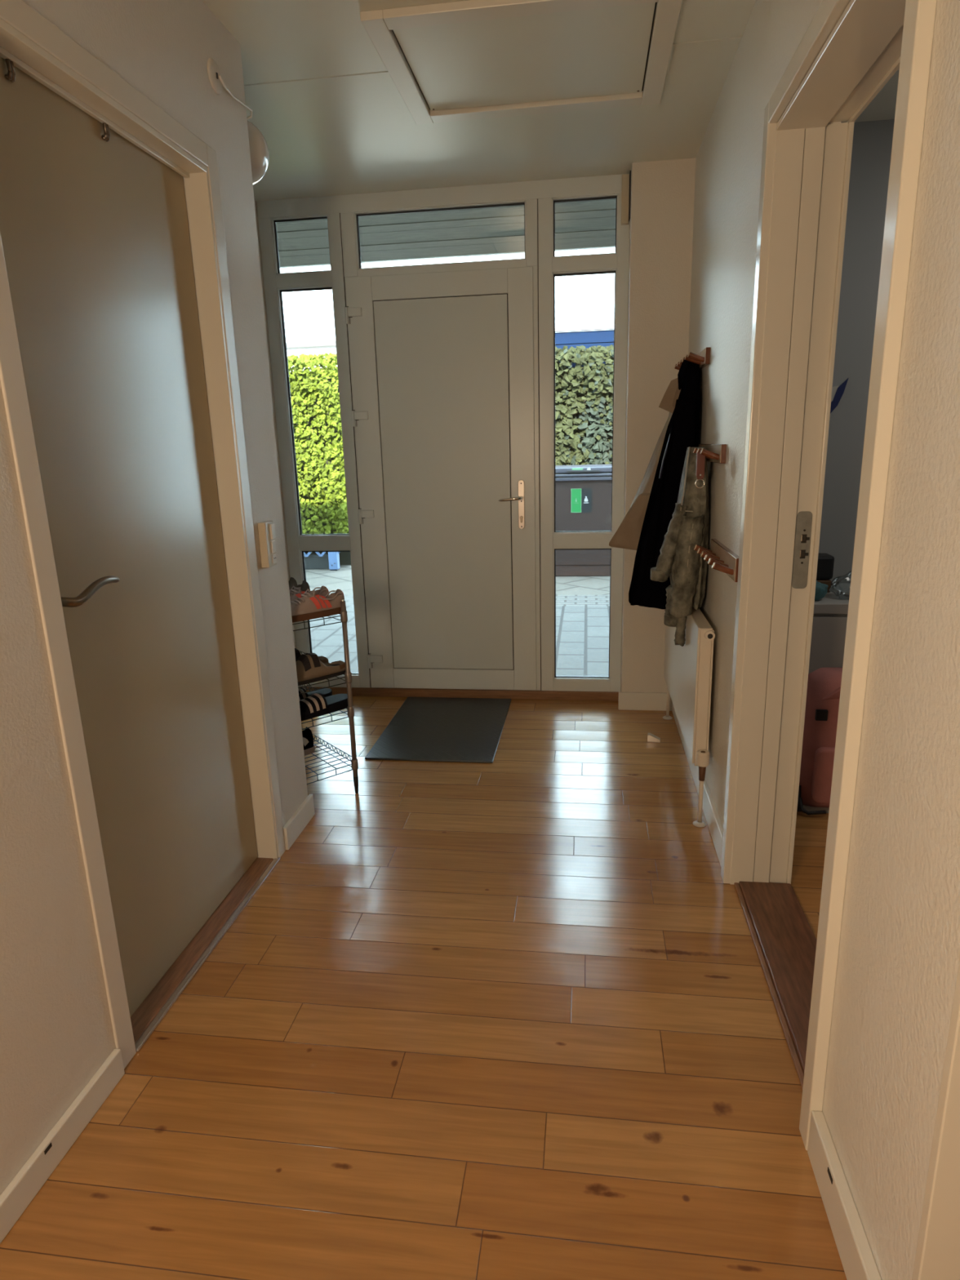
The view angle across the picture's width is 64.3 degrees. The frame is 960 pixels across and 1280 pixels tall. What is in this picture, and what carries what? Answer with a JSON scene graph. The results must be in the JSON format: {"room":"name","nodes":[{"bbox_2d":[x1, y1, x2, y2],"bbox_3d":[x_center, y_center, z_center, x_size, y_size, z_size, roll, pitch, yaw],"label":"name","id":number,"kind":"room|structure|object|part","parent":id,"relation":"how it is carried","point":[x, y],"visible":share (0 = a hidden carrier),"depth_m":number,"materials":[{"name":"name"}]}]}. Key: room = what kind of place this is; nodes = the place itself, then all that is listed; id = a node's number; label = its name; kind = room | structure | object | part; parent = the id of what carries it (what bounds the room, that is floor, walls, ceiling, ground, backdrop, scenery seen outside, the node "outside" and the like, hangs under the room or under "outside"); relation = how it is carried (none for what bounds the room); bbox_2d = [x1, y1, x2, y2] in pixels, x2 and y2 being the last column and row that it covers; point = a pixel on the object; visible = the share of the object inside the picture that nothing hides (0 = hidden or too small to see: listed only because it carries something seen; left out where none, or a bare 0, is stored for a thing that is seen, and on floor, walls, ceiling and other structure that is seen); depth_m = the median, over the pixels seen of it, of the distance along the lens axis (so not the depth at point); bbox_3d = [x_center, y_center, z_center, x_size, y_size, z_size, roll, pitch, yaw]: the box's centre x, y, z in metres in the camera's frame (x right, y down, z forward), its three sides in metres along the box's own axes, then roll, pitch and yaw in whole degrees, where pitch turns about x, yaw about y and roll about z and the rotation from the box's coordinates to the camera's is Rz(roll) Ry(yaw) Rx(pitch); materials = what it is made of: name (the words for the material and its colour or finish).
{"room":"entrance hallway","nodes":[
{"label":"entrance hallway","id":0,"kind":"room"},
{"bbox_2d":[0,0,307,1195],"bbox_3d":[-1.428,0.056,0.283,0.835,2.527,4.931,0,14,8],"label":"wall","id":1,"kind":"structure","parent":0,"point":[56,1033],"depth_m":1.55,"materials":[{"name":"beige paint"}]},
{"bbox_2d":[0,1048,124,1243],"bbox_3d":[-1.049,1.391,-0.014,0.017,0.068,3.598,0,14,8],"label":"baseboard","id":2,"kind":"structure","parent":1,"relation":"attached to","point":[24,1186],"depth_m":1.50,"materials":[{"name":"white wood"}]},
{"bbox_2d":[0,57,257,1016],"bbox_3d":[-0.827,-0.161,1.934,0.108,2.070,0.839,0,14,8],"label":"door","id":3,"kind":"structure","parent":1,"relation":"in","point":[95,233],"depth_m":1.86,"materials":[{"name":"beige paint"}]},
{"bbox_2d":[4,58,15,82],"bbox_3d":[-0.891,-1.085,1.444,0.016,0.048,0.016,0,14,8],"label":"hook","id":4,"kind":"object","parent":3,"relation":"attached to","point":[11,76],"visible":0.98,"depth_m":1.44,"materials":[{"name":"silver metal"}]},
{"bbox_3d":[-0.833,-0.100,1.626,0.061,0.054,0.198,5,16,25],"label":"handle","id":5,"kind":"part","parent":3,"relation":"part of","materials":[{"name":"silver metal"}]},
{"bbox_2d":[101,122,110,142],"bbox_3d":[-0.851,-1.159,1.732,0.016,0.048,0.016,0,14,8],"label":"hook","id":6,"kind":"object","parent":3,"relation":"attached to","point":[106,136],"visible":0.91,"depth_m":1.73,"materials":[{"name":"silver metal"}]},
{"bbox_2d":[0,0,285,1068],"bbox_3d":[-0.833,-0.192,1.931,0.127,2.160,0.975,0,14,8],"label":"trim","id":7,"kind":"structure","parent":1,"relation":"attached to","point":[36,46],"depth_m":1.76,"materials":[{"name":"beige wood"}]},
{"bbox_2d":[130,857,273,1043],"bbox_3d":[-0.790,0.850,2.191,0.067,0.011,0.845,0,14,8],"label":"trim","id":8,"kind":"structure","parent":1,"relation":"attached to","point":[153,1002],"depth_m":2.12,"materials":[{"name":"brown wood"}]},
{"bbox_2d":[134,857,279,1052],"bbox_3d":[-0.746,0.850,2.189,0.020,0.010,0.859,0,14,8],"label":"trim","id":9,"kind":"structure","parent":1,"relation":"attached to","point":[177,993],"depth_m":2.07,"materials":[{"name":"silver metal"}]},
{"bbox_2d":[207,57,222,94],"bbox_3d":[-0.734,-1.568,2.123,0.009,0.084,0.084,0,14,8],"label":"rose","id":10,"kind":"object","parent":1,"relation":"attached to","point":[213,70],"visible":0.98,"depth_m":2.11,"materials":[{"name":"beige paint"}]},
{"bbox_2d":[217,74,269,184],"bbox_3d":[-0.793,-1.553,2.363,0.204,0.192,0.430,0,14,8],"label":"wall lamp","id":11,"kind":"object","parent":1,"relation":"attached to","point":[259,149],"visible":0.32,"depth_m":2.43,"materials":[{"name":"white glass"}]},
{"bbox_3d":[-0.746,-1.578,2.247,0.080,0.051,0.232,0,14,8],"label":"cord","id":12,"kind":"part","parent":11,"relation":"part of","materials":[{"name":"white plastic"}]},
{"bbox_3d":[-0.783,-1.583,2.478,0.192,0.192,0.192,0,14,8],"label":"globe","id":13,"kind":"part","parent":11,"relation":"part of","materials":[{"name":"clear glass"}]},
{"bbox_2d":[257,520,276,568],"bbox_3d":[-0.683,-0.310,2.468,0.034,0.144,0.068,0,14,8],"label":"light switch","id":14,"kind":"object","parent":1,"relation":"attached to","point":[266,529],"visible":1,"depth_m":2.45,"materials":[{"name":"beige plastic"}]},
{"bbox_2d":[271,553,276,564],"bbox_3d":[-0.670,-0.265,2.489,0.003,0.030,0.030,0,14,8],"label":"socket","id":15,"kind":"object","parent":14,"relation":"attached to","point":[273,555],"depth_m":2.48,"materials":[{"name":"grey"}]},
{"bbox_2d":[283,794,315,849],"bbox_3d":[-0.657,0.658,2.778,0.016,0.085,0.270,0,14,8],"label":"baseboard","id":16,"kind":"structure","parent":1,"relation":"attached to","point":[294,827],"depth_m":2.75,"materials":[{"name":"white wood"}]},
{"bbox_2d":[253,200,296,648],"bbox_3d":[-1.181,-0.923,4.084,0.265,2.527,0.345,0,14,8],"label":"wall","id":17,"kind":"structure","parent":0,"point":[255,203],"depth_m":3.93,"materials":[{"name":"beige paint"}]},
{"bbox_2d":[271,213,331,274],"bbox_3d":[-0.872,-1.944,3.769,0.289,0.255,0.048,0,14,8],"label":"window","id":18,"kind":"structure","parent":17,"relation":"in","point":[273,220],"depth_m":3.75,"materials":[{"name":"white plastic"}]},
{"bbox_2d":[277,284,350,536],"bbox_3d":[-0.850,-1.161,3.969,0.289,1.237,0.048,0,14,8],"label":"window","id":19,"kind":"structure","parent":17,"relation":"in","point":[280,291],"depth_m":3.94,"materials":[{"name":"white plastic"}]},
{"bbox_2d":[275,271,359,687],"bbox_3d":[-0.839,-0.782,4.071,0.289,2.147,0.070,0,14,8],"label":"trim","id":20,"kind":"structure","parent":17,"relation":"attached to","point":[318,278],"depth_m":4.09,"materials":[{"name":"white plastic"}]},
{"bbox_2d":[299,549,359,676],"bbox_3d":[-0.822,-0.148,4.228,0.289,0.712,0.048,0,14,8],"label":"window","id":21,"kind":"structure","parent":17,"relation":"in","point":[301,552],"depth_m":4.18,"materials":[{"name":"white plastic"}]},
{"bbox_2d":[0,696,847,1279],"bbox_3d":[0.599,1.155,1.112,5.500,0.120,6.520,0,14,8],"label":"floor","id":22,"kind":"structure","parent":0,"point":[514,1016],"depth_m":1.73,"materials":[{"name":"brown wood"}]},
{"bbox_2d":[292,599,358,793],"bbox_3d":[-0.798,0.198,3.152,0.268,0.797,0.647,-13,18,-37],"label":"shoe rack","id":23,"kind":"object","parent":22,"relation":"on","point":[344,616],"visible":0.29,"depth_m":2.99,"materials":[{"name":"grey"}]},
{"bbox_2d":[288,577,297,590],"bbox_3d":[-0.870,-0.199,3.109,0.281,0.111,0.105,-14,19,-40],"label":"sneaker","id":24,"kind":"object","parent":23,"relation":"on","point":[292,581],"visible":0.06,"depth_m":3.17,"materials":[{"name":"black"}]},
{"bbox_2d":[291,580,310,592],"bbox_3d":[-0.802,-0.180,3.027,0.281,0.111,0.105,-13,18,-37],"label":"sneaker","id":25,"kind":"object","parent":23,"relation":"on","point":[304,586],"visible":0.04,"depth_m":3.08,"materials":[{"name":"grey fabric"}]},
{"bbox_2d":[302,726,315,755],"bbox_3d":[-0.806,0.425,3.105,0.276,0.116,0.105,-13,18,-37],"label":"trainer","id":26,"kind":"object","parent":23,"relation":"on","point":[308,739],"visible":0.11,"depth_m":3.15,"materials":[{"name":"black fabric"}]},
{"bbox_2d":[288,585,328,601],"bbox_3d":[-0.712,-0.155,2.943,0.291,0.101,0.105,-14,19,-39],"label":"sneaker","id":27,"kind":"object","parent":23,"relation":"on","point":[296,593],"visible":0.27,"depth_m":2.94,"materials":[{"name":"grey fabric"}]},
{"bbox_2d":[294,648,328,663],"bbox_3d":[-0.730,0.081,3.003,0.291,0.101,0.105,-13,18,-37],"label":"shoe","id":28,"kind":"object","parent":23,"relation":"on","point":[324,660],"visible":0.09,"depth_m":3.04,"materials":[{"name":"brown fabric"}]},
{"bbox_2d":[297,687,332,700],"bbox_3d":[-0.720,0.229,3.045,0.280,0.073,0.112,-13,18,-37],"label":"sandal","id":29,"kind":"object","parent":23,"relation":"on","point":[326,692],"visible":0.09,"depth_m":3.08,"materials":[{"name":"black rubber"}]},
{"bbox_2d":[292,613,341,631],"bbox_3d":[-0.807,-0.127,3.069,0.244,0.049,0.623,-13,18,-37],"label":"shelf","id":30,"kind":"object","parent":23,"relation":"attached to","point":[304,622],"depth_m":2.85,"materials":[{"name":"grey metal"}]},
{"bbox_2d":[290,588,346,622],"bbox_3d":[-0.640,-0.138,2.868,0.291,0.101,0.105,-13,18,-37],"label":"sneaker","id":31,"kind":"object","parent":23,"relation":"on","point":[311,606],"visible":0.84,"depth_m":2.84,"materials":[{"name":"beige fabric"}]},
{"bbox_2d":[295,653,345,685],"bbox_3d":[-0.642,0.098,2.928,0.291,0.101,0.105,-13,18,-37],"label":"shoe","id":32,"kind":"object","parent":23,"relation":"on","point":[309,668],"visible":0.66,"depth_m":2.89,"materials":[{"name":"brown fabric"}]},
{"bbox_2d":[297,650,346,694],"bbox_3d":[-0.800,0.109,3.130,0.244,0.049,0.623,-13,18,-37],"label":"shelf","id":33,"kind":"object","parent":23,"relation":"attached to","point":[344,674],"depth_m":2.92,"materials":[{"name":"grey metal"}]},
{"bbox_2d":[299,692,347,720],"bbox_3d":[-0.632,0.245,2.971,0.280,0.073,0.112,-13,18,-37],"label":"sandal","id":34,"kind":"object","parent":23,"relation":"on","point":[317,704],"visible":0.77,"depth_m":2.94,"materials":[{"name":"black rubber"}]},
{"bbox_2d":[301,684,348,729],"bbox_3d":[-0.796,0.244,3.164,0.244,0.049,0.623,-13,18,-37],"label":"shelf","id":35,"kind":"object","parent":23,"relation":"attached to","point":[347,708],"depth_m":2.96,"materials":[{"name":"grey metal"}]},
{"bbox_2d":[302,728,352,784],"bbox_3d":[-0.790,0.461,3.220,0.244,0.049,0.623,-13,18,-37],"label":"shelf","id":36,"kind":"object","parent":23,"relation":"attached to","point":[351,760],"depth_m":3.10,"materials":[{"name":"grey metal"}]},
{"bbox_3d":[-0.510,0.201,2.983,0.018,0.720,0.018,0,14,8],"label":"post","id":37,"kind":"part","parent":23,"relation":"part of","materials":[{"name":"grey"}]},
{"bbox_2d":[364,697,511,763],"bbox_3d":[-0.172,0.427,3.783,0.577,0.009,0.853,0,14,8],"label":"door mat","id":38,"kind":"object","parent":22,"relation":"on","point":[428,729],"visible":1,"depth_m":3.70,"materials":[{"name":"grey fabric"}]},
{"bbox_2d":[647,733,660,742],"bbox_3d":[0.804,0.452,3.529,0.058,0.034,0.030,3,15,16],"label":"wedge","id":39,"kind":"object","parent":22,"relation":"on","point":[651,737],"visible":1,"depth_m":3.52,"materials":[{"name":"white wood"}]},
{"bbox_2d":[796,667,842,814],"bbox_3d":[1.320,0.369,2.816,0.312,0.520,0.227,0,14,8],"label":"suitcase","id":40,"kind":"object","parent":22,"relation":"on","point":[824,684],"visible":0.48,"depth_m":2.76,"materials":[{"name":"pink plastic"}]},
{"bbox_2d":[808,582,850,673],"bbox_3d":[1.691,0.148,3.254,1.000,0.710,0.467,0,14,8],"label":"base cabinet","id":41,"kind":"object","parent":22,"relation":"on","point":[830,614],"visible":0.02,"depth_m":3.03,"materials":[{"name":"grey"}]},
{"bbox_3d":[1.422,0.194,3.084,0.483,0.590,0.018,0,14,8],"label":"door","id":42,"kind":"part","parent":41,"relation":"part of","materials":[{"name":"grey"}]},
{"bbox_2d":[813,582,850,613],"bbox_3d":[1.683,-0.176,3.177,1.000,0.042,0.455,0,14,8],"label":"countertop","id":43,"kind":"structure","parent":41,"relation":"on","point":[830,603],"depth_m":3.01,"materials":[{"name":"grey"}]},
{"bbox_2d":[814,580,828,600],"bbox_3d":[1.318,-0.205,3.068,0.151,0.085,0.106,0,14,8],"label":"cloth","id":44,"kind":"object","parent":43,"relation":"on","point":[821,589],"visible":0.23,"depth_m":3.03,"materials":[{"name":"fabric"}]},
{"bbox_2d":[816,553,834,592],"bbox_3d":[1.411,-0.284,3.231,0.135,0.155,0.100,0,14,8],"label":"radio","id":45,"kind":"object","parent":43,"relation":"on","point":[825,565],"visible":0.38,"depth_m":3.17,"materials":[{"name":"black plastic"}]},
{"bbox_3d":[1.411,-0.311,3.224,0.135,0.100,0.100,0,14,8],"label":"casing","id":46,"kind":"part","parent":45,"relation":"part of","materials":[{"name":"black plastic"}]},
{"bbox_2d":[828,570,852,599],"bbox_3d":[1.513,-0.226,3.083,0.193,0.107,0.142,0,14,8],"label":"plastic bag","id":47,"kind":"object","parent":43,"relation":"on","point":[837,580],"visible":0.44,"depth_m":3.12,"materials":[{"name":"plastic"}]},
{"bbox_2d":[202,0,899,201],"bbox_3d":[0.535,-1.390,0.502,5.500,0.060,6.600,0,14,8],"label":"ceiling","id":48,"kind":"structure","parent":0,"point":[332,120],"depth_m":2.85,"materials":[{"name":"white paint"}]},
{"bbox_2d":[360,0,682,124],"bbox_3d":[0.152,-1.827,2.419,0.884,0.022,0.730,0,14,8],"label":"trim","id":49,"kind":"structure","parent":48,"relation":"attached to","point":[468,60],"depth_m":2.36,"materials":[{"name":"white wood"}]},
{"bbox_2d":[620,158,695,692],"bbox_3d":[0.932,-0.906,3.791,0.420,2.527,0.345,0,14,8],"label":"wall","id":50,"kind":"structure","parent":0,"point":[662,198],"depth_m":3.50,"materials":[{"name":"beige paint"}]},
{"bbox_2d":[354,200,526,270],"bbox_3d":[-0.189,-1.939,3.674,0.829,0.255,0.048,0,14,8],"label":"window","id":51,"kind":"structure","parent":50,"relation":"in","point":[522,202],"depth_m":3.65,"materials":[{"name":"white plastic"}]},
{"bbox_2d":[256,173,629,692],"bbox_3d":[-0.164,-0.938,3.936,1.791,2.479,0.070,0,14,8],"label":"trim","id":52,"kind":"structure","parent":50,"relation":"attached to","point":[538,195],"depth_m":3.76,"materials":[{"name":"white plastic"}]},
{"bbox_2d":[344,266,536,690],"bbox_3d":[-0.182,-0.751,3.936,0.928,2.106,0.128,0,14,8],"label":"door","id":53,"kind":"structure","parent":52,"relation":"attached to","point":[442,363],"depth_m":3.91,"materials":[{"name":"white plastic"}]},
{"bbox_3d":[-0.172,-0.753,3.940,0.659,1.874,0.011,0,14,8],"label":"panel","id":54,"kind":"part","parent":53,"relation":"part of","materials":[{"name":"white plastic"}]},
{"bbox_3d":[0.158,-0.710,3.845,0.126,0.023,0.046,-5,15,-11],"label":"lever","id":55,"kind":"part","parent":53,"relation":"part of","materials":[{"name":"silver metal"}]},
{"bbox_3d":[0.211,-0.690,3.892,0.032,0.247,0.009,0,14,8],"label":"handle plate","id":56,"kind":"part","parent":53,"relation":"part of","materials":[{"name":"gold metal"}]},
{"bbox_2d":[305,686,618,701],"bbox_3d":[-0.123,0.273,4.300,1.791,0.048,0.202,0,14,8],"label":"trim","id":57,"kind":"structure","parent":50,"relation":"attached to","point":[356,691],"depth_m":4.18,"materials":[{"name":"brown wood"}]},
{"bbox_2d":[552,546,613,679],"bbox_3d":[0.541,-0.137,4.039,0.305,0.712,0.048,0,14,8],"label":"window","id":58,"kind":"structure","parent":50,"relation":"in","point":[575,677],"depth_m":4.03,"materials":[{"name":"white plastic"}]},
{"bbox_2d":[551,253,617,691],"bbox_3d":[0.524,-0.771,3.882,0.305,2.147,0.070,0,14,8],"label":"trim","id":59,"kind":"structure","parent":50,"relation":"attached to","point":[601,261],"depth_m":3.91,"materials":[{"name":"white plastic"}]},
{"bbox_2d":[551,268,617,533],"bbox_3d":[0.513,-1.151,3.780,0.305,1.237,0.048,0,14,8],"label":"window","id":60,"kind":"structure","parent":50,"relation":"in","point":[612,270],"depth_m":3.74,"materials":[{"name":"white plastic"}]},
{"bbox_2d":[551,193,618,257],"bbox_3d":[0.491,-1.933,3.580,0.305,0.255,0.048,0,14,8],"label":"window","id":61,"kind":"structure","parent":50,"relation":"in","point":[614,196],"depth_m":3.55,"materials":[{"name":"white plastic"}]},
{"bbox_2d":[621,170,631,225],"bbox_3d":[0.665,-2.013,3.480,0.040,0.210,0.045,0,14,8],"label":"box","id":62,"kind":"object","parent":50,"relation":"attached to","point":[626,178],"visible":1,"depth_m":3.48,"materials":[{"name":"beige plastic"}]},
{"bbox_2d":[617,691,671,711],"bbox_3d":[0.850,0.316,3.932,0.270,0.095,0.016,0,14,8],"label":"baseboard","id":63,"kind":"structure","parent":50,"relation":"attached to","point":[657,701],"depth_m":3.92,"materials":[{"name":"white wood"}]},
{"bbox_2d":[688,0,959,1279],"bbox_3d":[0.843,-0.494,2.188,0.150,2.527,2.959,0,14,8],"label":"wall","id":64,"kind":"structure","parent":0,"point":[899,954],"depth_m":1.13,"materials":[{"name":"white paint"}]},
{"bbox_2d":[662,608,715,827],"bbox_3d":[0.862,0.178,3.196,0.074,0.724,1.153,0,14,8],"label":"radiator","id":65,"kind":"object","parent":64,"relation":"attached to","point":[688,668],"visible":0.94,"depth_m":2.73,"materials":[{"name":"white metal"}]},
{"bbox_3d":[0.826,0.070,3.171,0.008,0.500,1.050,0,14,8],"label":"panel","id":66,"kind":"part","parent":65,"relation":"part of","materials":[{"name":"white metal"}]},
{"bbox_2d":[691,608,712,631],"bbox_3d":[0.844,-0.165,3.107,0.040,0.010,1.046,0,14,8],"label":"grille","id":67,"kind":"object","parent":65,"relation":"attached to","point":[699,622],"depth_m":2.71,"materials":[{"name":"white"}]},
{"bbox_3d":[0.873,0.075,3.166,0.006,0.490,1.050,0,14,8],"label":"panel","id":68,"kind":"part","parent":65,"relation":"part of","materials":[{"name":"white metal"}]},
{"bbox_2d":[674,346,710,369],"bbox_3d":[0.864,-1.138,3.139,0.080,0.060,0.540,0,14,8],"label":"coat rack","id":69,"kind":"object","parent":64,"relation":"attached to","point":[703,358],"visible":0.72,"depth_m":2.91,"materials":[{"name":"brown wood"}]},
{"bbox_2d":[608,377,680,550],"bbox_3d":[0.761,-0.800,3.457,0.344,0.783,0.303,0,14,8],"label":"coat","id":70,"kind":"object","parent":69,"relation":"hanging from","point":[627,536],"visible":0.41,"depth_m":3.43,"materials":[{"name":"fabric"}]},
{"bbox_3d":[0.699,-0.526,3.438,0.231,0.263,0.035,0,14,8],"label":"panel","id":71,"kind":"part","parent":70,"relation":"part of","materials":[{"name":"beige fabric"}]},
{"bbox_2d":[628,359,700,608],"bbox_3d":[0.763,-0.643,3.179,0.260,1.001,0.344,0,14,8],"label":"coat","id":72,"kind":"object","parent":69,"relation":"hanging from","point":[682,431],"visible":0.7,"depth_m":3.06,"materials":[{"name":"black fabric"}]},
{"bbox_2d":[671,702,723,866],"bbox_3d":[0.888,0.506,3.175,0.016,0.100,1.553,0,14,8],"label":"baseboard","id":73,"kind":"structure","parent":64,"relation":"attached to","point":[712,816],"depth_m":2.74,"materials":[{"name":"white wood"}]},
{"bbox_2d":[693,444,726,463],"bbox_3d":[0.812,-0.683,2.790,0.080,0.062,0.530,0,14,8],"label":"coat rack","id":74,"kind":"object","parent":64,"relation":"attached to","point":[716,453],"visible":0.71,"depth_m":2.57,"materials":[{"name":"brown wood"}]},
{"bbox_2d":[650,446,709,646],"bbox_3d":[0.761,-0.345,2.877,0.197,0.744,0.330,6,16,26],"label":"coat","id":75,"kind":"object","parent":74,"relation":"hanging from","point":[686,570],"visible":1,"depth_m":2.76,"materials":[{"name":"beige fabric"}]},
{"bbox_2d":[694,452,705,488],"bbox_3d":[0.752,-0.579,2.606,0.033,0.120,0.016,0,14,8],"label":"strap","id":76,"kind":"object","parent":74,"relation":"hanging from","point":[700,459],"visible":1,"depth_m":2.60,"materials":[{"name":"brown leather"}]},
{"bbox_2d":[693,538,738,582],"bbox_3d":[0.769,-0.267,2.502,0.080,0.072,0.480,0,14,8],"label":"coat rack","id":77,"kind":"object","parent":64,"relation":"attached to","point":[721,558],"visible":1,"depth_m":2.42,"materials":[{"name":"brown wood"}]},
{"bbox_2d":[733,882,804,1088],"bbox_3d":[0.740,0.869,1.957,0.014,0.008,0.885,0,14,8],"label":"trim","id":78,"kind":"structure","parent":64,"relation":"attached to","point":[795,1058],"depth_m":1.91,"materials":[{"name":"brown wood"}]},
{"bbox_2d":[738,880,817,1072],"bbox_3d":[0.824,0.867,1.945,0.155,0.014,0.885,0,14,8],"label":"threshold","id":79,"kind":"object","parent":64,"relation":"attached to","point":[787,940],"depth_m":2.06,"materials":[{"name":"brown wood"}]},
{"bbox_2d":[720,0,937,1150],"bbox_3d":[0.772,-0.165,1.683,0.201,2.144,0.991,0,14,8],"label":"trim","id":80,"kind":"structure","parent":64,"relation":"attached to","point":[850,50],"depth_m":1.92,"materials":[{"name":"beige paint"}]},
{"bbox_3d":[0.892,-0.248,2.116,0.041,0.215,0.002,0,14,8],"label":"strike plate","id":81,"kind":"part","parent":80,"relation":"part of","materials":[{"name":"silver metal"}]},
{"bbox_2d":[807,1111,881,1279],"bbox_3d":[0.618,0.999,1.277,0.023,0.100,0.407,0,14,8],"label":"baseboard","id":82,"kind":"structure","parent":64,"relation":"attached to","point":[856,1256],"depth_m":1.31,"materials":[{"name":"white wood"}]},
{"bbox_2d":[911,960,959,1279],"bbox_3d":[0.645,0.079,0.813,0.167,2.110,0.018,0,14,8],"label":"trim","id":83,"kind":"structure","parent":64,"relation":"attached to","point":[937,1257],"depth_m":0.97,"materials":[{"name":"beige paint"}]},
{"bbox_2d":[818,119,894,582],"bbox_3d":[2.138,-0.456,1.901,2.494,2.527,2.850,0,14,8],"label":"wall","id":84,"kind":"structure","parent":0,"point":[872,146],"depth_m":3.15,"materials":[{"name":"grey paint"}]},
{"bbox_2d":[830,377,848,413],"bbox_3d":[1.477,-1.005,3.227,0.135,0.190,0.006,0,14,8],"label":"paper decoration","id":85,"kind":"object","parent":84,"relation":"attached to","point":[837,392],"visible":0.43,"depth_m":3.21,"materials":[{"name":"blue paper"}]},
{"bbox_3d":[-1.339,-1.655,1.171,15.000,0.203,8.510,0,14,8],"label":"roof","id":86,"kind":"structure","parent":0,"visible":0},
{"bbox_2d":[275,199,616,266],"bbox_3d":[-0.858,-2.453,4.603,15.000,0.023,1.410,0,14,8],"label":"soffit","id":87,"kind":"structure","parent":86,"relation":"attached to","point":[584,224],"depth_m":4.64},
{"bbox_2d":[280,245,615,268],"bbox_3d":[-0.762,-2.721,5.276,15.000,0.202,0.030,0,14,8],"label":"roof fascia","id":88,"kind":"object","parent":86,"relation":"attached to","point":[612,246],"visible":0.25,"depth_m":5.22,"materials":[{"name":"white"}]},
{"label":"outside","id":89,"kind":"structure","parent":0,"visible":0},
{"bbox_2d":[305,564,609,676],"bbox_3d":[0.859,-2.715,16.983,15.000,0.200,25.840,0,14,8],"label":"paved ground","id":90,"kind":"structure","parent":89,"point":[582,632],"depth_m":6.54,"materials":[{"name":"concrete"}]},
{"bbox_2d":[286,340,336,372],"bbox_3d":[-3.586,-3.936,15.070,7.100,3.350,2.100,0,14,8],"label":"house","id":91,"kind":"structure","parent":90,"relation":"on","point":[317,347],"depth_m":13.62,"materials":[{"name":"white"}]},
{"bbox_2d":[287,352,351,564],"bbox_3d":[-3.244,-2.306,10.056,3.246,2.659,0.837,0,14,8],"label":"hedge","id":92,"kind":"object","parent":90,"relation":"on","point":[314,393],"visible":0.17,"depth_m":9.57,"materials":[{"name":"green plant"}]},
{"bbox_2d":[303,551,340,570],"bbox_3d":[-2.517,-1.137,9.863,1.730,0.450,0.293,0,14,8],"label":"planter","id":93,"kind":"object","parent":90,"relation":"on","point":[331,561],"visible":0.31,"depth_m":9.80,"materials":[{"name":"black"}]},
{"bbox_3d":[-1.858,-1.114,9.679,0.115,0.438,0.100,0,14,8],"label":"leg","id":94,"kind":"part","parent":93,"relation":"part of","materials":[{"name":"blue wood"}]},
{"bbox_2d":[555,464,612,576],"bbox_3d":[1.183,-1.397,8.897,1.080,1.235,0.800,0,14,8],"label":"bin","id":95,"kind":"object","parent":90,"relation":"on","point":[583,502],"visible":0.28,"depth_m":8.56,"materials":[{"name":"black plastic"}]},
{"bbox_3d":[1.168,-1.963,8.760,1.080,0.069,0.785,0,14,8],"label":"lid","id":96,"kind":"part","parent":95,"relation":"part of","materials":[{"name":"grey plastic"}]},
{"bbox_2d":[555,344,613,476],"bbox_3d":[1.353,-2.208,9.267,3.203,2.614,0.404,0,14,8],"label":"ivy hedge","id":97,"kind":"object","parent":90,"relation":"on","point":[584,395],"visible":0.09,"depth_m":9.10,"materials":[{"name":"green plant"}]},
{"bbox_2d":[555,324,613,367],"bbox_3d":[1.692,-2.412,9.531,3.700,2.860,0.100,0,14,8],"label":"building","id":98,"kind":"structure","parent":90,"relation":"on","point":[594,335],"depth_m":9.25,"materials":[{"name":"blue"}]},
{"bbox_3d":[1.655,-3.770,9.184,3.700,0.055,0.100,0,14,8],"label":"cap rail","id":99,"kind":"part","parent":98,"relation":"part of","materials":[{"name":"white"}]}
]}

